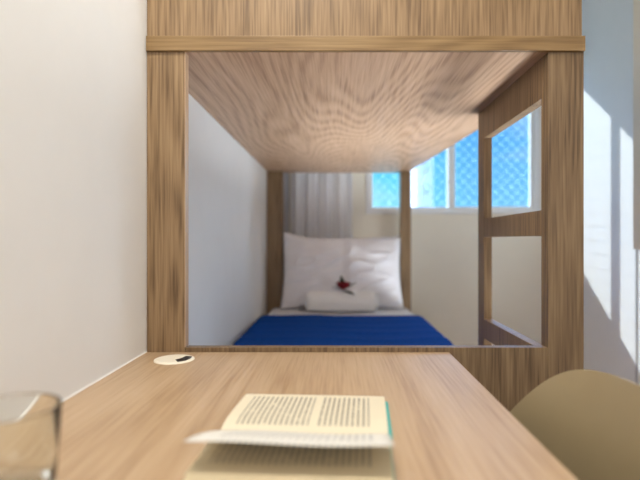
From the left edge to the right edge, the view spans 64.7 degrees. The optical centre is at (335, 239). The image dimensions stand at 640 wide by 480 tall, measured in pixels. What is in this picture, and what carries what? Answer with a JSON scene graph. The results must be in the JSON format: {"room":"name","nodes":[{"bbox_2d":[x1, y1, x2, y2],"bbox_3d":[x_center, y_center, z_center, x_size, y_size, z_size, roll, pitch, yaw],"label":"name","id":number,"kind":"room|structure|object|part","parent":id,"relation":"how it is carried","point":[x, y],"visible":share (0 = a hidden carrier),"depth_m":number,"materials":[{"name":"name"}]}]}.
{"room":"dormitory","nodes":[
{"label":"dormitory","id":0,"kind":"room"},
{"bbox_2d":[0,0,266,400],"bbox_3d":[-0.473,-0.303,0.650,0.120,2.594,5.340,0,0,0],"label":"wall","id":1,"kind":"structure","parent":0,"point":[73,73],"depth_m":0.85,"materials":[{"name":"paint"}]},
{"bbox_2d":[62,351,146,401],"bbox_3d":[-0.412,0.243,0.600,0.002,0.002,0.999,0,0,0],"label":"trim","id":2,"kind":"structure","parent":1,"relation":"attached to","point":[146,351],"depth_m":0.88,"materials":[{"name":"white"}]},
{"bbox_2d":[289,106,540,344],"bbox_3d":[0.460,-0.303,3.260,1.746,2.594,0.120,0,0,0],"label":"wall","id":3,"kind":"structure","parent":0,"point":[444,247],"depth_m":3.20,"materials":[{"name":"beige paint"}]},
{"bbox_2d":[373,116,528,206],"bbox_3d":[0.740,-0.728,3.337,1.208,1.252,0.034,0,0,0],"label":"safety net","id":4,"kind":"object","parent":3,"relation":"attached to","point":[526,116],"visible":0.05,"depth_m":3.35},
{"bbox_2d":[366,107,539,213],"bbox_3d":[0.740,-0.728,3.232,1.100,1.125,0.087,0,0,0],"label":"window","id":5,"kind":"structure","parent":3,"relation":"in","point":[534,116],"depth_m":3.19,"materials":[{"name":"white paint"}]},
{"bbox_3d":[0.480,-0.728,3.247,0.509,1.053,0.026,0,0,0],"label":"sash","id":6,"kind":"part","parent":5,"relation":"part of","materials":[{"name":"white paint"}]},
{"bbox_3d":[0.985,-0.728,3.215,0.539,1.053,0.026,0,0,0],"label":"sash","id":7,"kind":"part","parent":5,"relation":"part of","materials":[{"name":"white paint"}]},
{"bbox_3d":[0.994,-0.728,3.215,0.477,1.033,0.004,0,0,0],"label":"pane","id":8,"kind":"part","parent":5,"relation":"part of","materials":[{"name":"clear glass"}]},
{"bbox_3d":[0.454,-1.445,3.165,1.693,0.050,0.070,0,0,0],"label":"curtain rod","id":9,"kind":"object","parent":3,"relation":"attached to","visible":0},
{"bbox_2d":[284,173,288,232],"bbox_3d":[-0.343,-0.233,3.142,0.102,2.394,0.035,0,0,-8],"label":"curtain","id":10,"kind":"object","parent":9,"relation":"hanging from","point":[286,175],"visible":0.04,"depth_m":3.13,"materials":[{"name":"grey fabric"}]},
{"bbox_2d":[291,173,351,237],"bbox_3d":[-0.090,-0.233,3.140,0.382,2.394,0.043,0,0,0],"label":"curtain","id":11,"kind":"object","parent":9,"relation":"hanging from","point":[321,203],"visible":0.11,"depth_m":3.14,"materials":[{"name":"white fabric"}]},
{"bbox_2d":[582,0,639,384],"bbox_3d":[1.393,-0.303,0.650,0.120,2.594,5.340,0,0,0],"label":"wall","id":12,"kind":"structure","parent":0,"point":[607,25],"depth_m":2.46,"materials":[{"name":"paint"}]},
{"bbox_2d":[633,0,639,249],"bbox_3d":[1.181,-0.608,1.452,0.303,1.285,0.605,0,0,0],"label":"upper cabinet","id":13,"kind":"object","parent":12,"relation":"attached to","point":[636,3],"visible":1,"depth_m":1.73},
{"bbox_2d":[635,249,637,383],"bbox_3d":[1.331,-0.228,2.237,0.004,2.444,0.010,0,0,0],"label":"trim","id":14,"kind":"structure","parent":12,"relation":"attached to","point":[636,250],"depth_m":2.23,"materials":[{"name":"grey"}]},
{"bbox_3d":[0.460,1.034,0.650,1.986,0.080,5.340,0,0,0],"label":"floor","id":15,"kind":"structure","parent":0,"visible":0},
{"bbox_2d":[57,352,576,479],"bbox_3d":[-0.083,0.617,0.600,0.659,0.754,1.000,0,0,0],"label":"desk","id":16,"kind":"object","parent":15,"relation":"on","point":[133,423],"visible":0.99,"depth_m":0.73,"materials":[{"name":"brown wood"}]},
{"bbox_2d":[0,393,61,479],"bbox_3d":[-0.295,0.197,0.452,0.089,0.094,0.089,0,0,0],"label":"drinking glass","id":17,"kind":"object","parent":16,"relation":"on","point":[30,423],"visible":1,"depth_m":0.44,"materials":[{"name":"clear glass"}]},
{"bbox_2d":[183,394,394,479],"bbox_3d":[-0.038,0.221,0.627,0.215,0.046,0.270,0,0,3],"label":"book","id":18,"kind":"object","parent":16,"relation":"on","point":[265,436],"visible":1,"depth_m":0.56,"materials":[{"name":"beige paper"}]},
{"bbox_2d":[146,0,584,411],"bbox_3d":[0.065,0.067,2.092,0.953,1.854,1.996,0,0,0],"label":"bunk bed","id":19,"kind":"object","parent":15,"relation":"on","point":[302,86],"visible":0.68,"depth_m":1.10,"materials":[{"name":"brown wood"}]},
{"bbox_3d":[-0.365,0.292,3.045,0.094,1.404,0.090,0,0,0],"label":"head post","id":20,"kind":"part","parent":19,"relation":"part of","materials":[{"name":"brown wood"}]},
{"bbox_2d":[268,308,413,315],"bbox_3d":[0.026,0.491,2.070,0.819,0.187,1.850,0,0,0],"label":"mattress","id":21,"kind":"object","parent":19,"relation":"on","point":[276,311],"visible":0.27,"depth_m":2.77,"materials":[{"name":"white fabric"}]},
{"bbox_2d":[280,231,403,308],"bbox_3d":[0.034,0.171,2.926,0.704,0.445,0.214,0,0,0],"label":"pillow","id":22,"kind":"object","parent":21,"relation":"on","point":[310,264],"visible":0.81,"depth_m":2.87,"materials":[{"name":"fabric"}]},
{"bbox_2d":[305,291,378,311],"bbox_3d":[0.034,0.337,2.757,0.399,0.114,0.116,0,0,2],"label":"rolled towel","id":23,"kind":"object","parent":21,"relation":"on","point":[316,301],"visible":1,"depth_m":2.71,"materials":[{"name":"white fabric"}]},
{"bbox_2d":[332,276,356,294],"bbox_3d":[0.043,0.246,2.750,0.140,0.099,0.083,0,0,0],"label":"flower","id":24,"kind":"object","parent":23,"relation":"on","point":[342,284],"visible":1,"depth_m":2.74,"materials":[{"name":"red plant"}]},
{"bbox_2d":[233,315,452,344],"bbox_3d":[0.027,0.447,1.842,0.846,0.148,1.384,0,0,0],"label":"blanket","id":25,"kind":"object","parent":21,"relation":"on","point":[268,329],"visible":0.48,"depth_m":2.08,"materials":[{"name":"blue fabric"}]},
{"bbox_3d":[0.062,-0.651,1.113,0.948,0.417,0.025,0,0,0],"label":"panel","id":26,"kind":"part","parent":19,"relation":"part of","materials":[{"name":"brown wood"}]},
{"bbox_3d":[0.065,-0.426,1.099,0.953,0.033,0.010,0,0,0],"label":"rail","id":27,"kind":"part","parent":19,"relation":"part of","materials":[{"name":"brown wood"}]},
{"bbox_3d":[0.067,0.614,1.113,0.790,0.760,0.025,0,0,0],"label":"panel","id":28,"kind":"part","parent":19,"relation":"part of","materials":[{"name":"brown wood"}]},
{"bbox_3d":[0.416,0.292,3.045,0.060,1.404,0.090,0,0,0],"label":"head post","id":29,"kind":"part","parent":19,"relation":"part of","materials":[{"name":"brown wood"}]},
{"bbox_2d":[510,370,639,479],"bbox_3d":[0.149,0.589,0.625,0.468,0.816,0.512,0,0,0],"label":"chair","id":30,"kind":"object","parent":15,"relation":"on","point":[588,420],"visible":0.73,"depth_m":0.70,"materials":[{"name":"plastic"}]},
{"label":"outside","id":31,"kind":"structure","parent":0,"visible":0},
{"bbox_2d":[411,158,432,206],"bbox_3d":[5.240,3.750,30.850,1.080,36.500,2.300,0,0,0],"label":"tower block","id":32,"kind":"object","parent":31,"point":[420,181],"visible":0.09,"depth_m":30.00,"materials":[{"name":"paint"}]}
]}

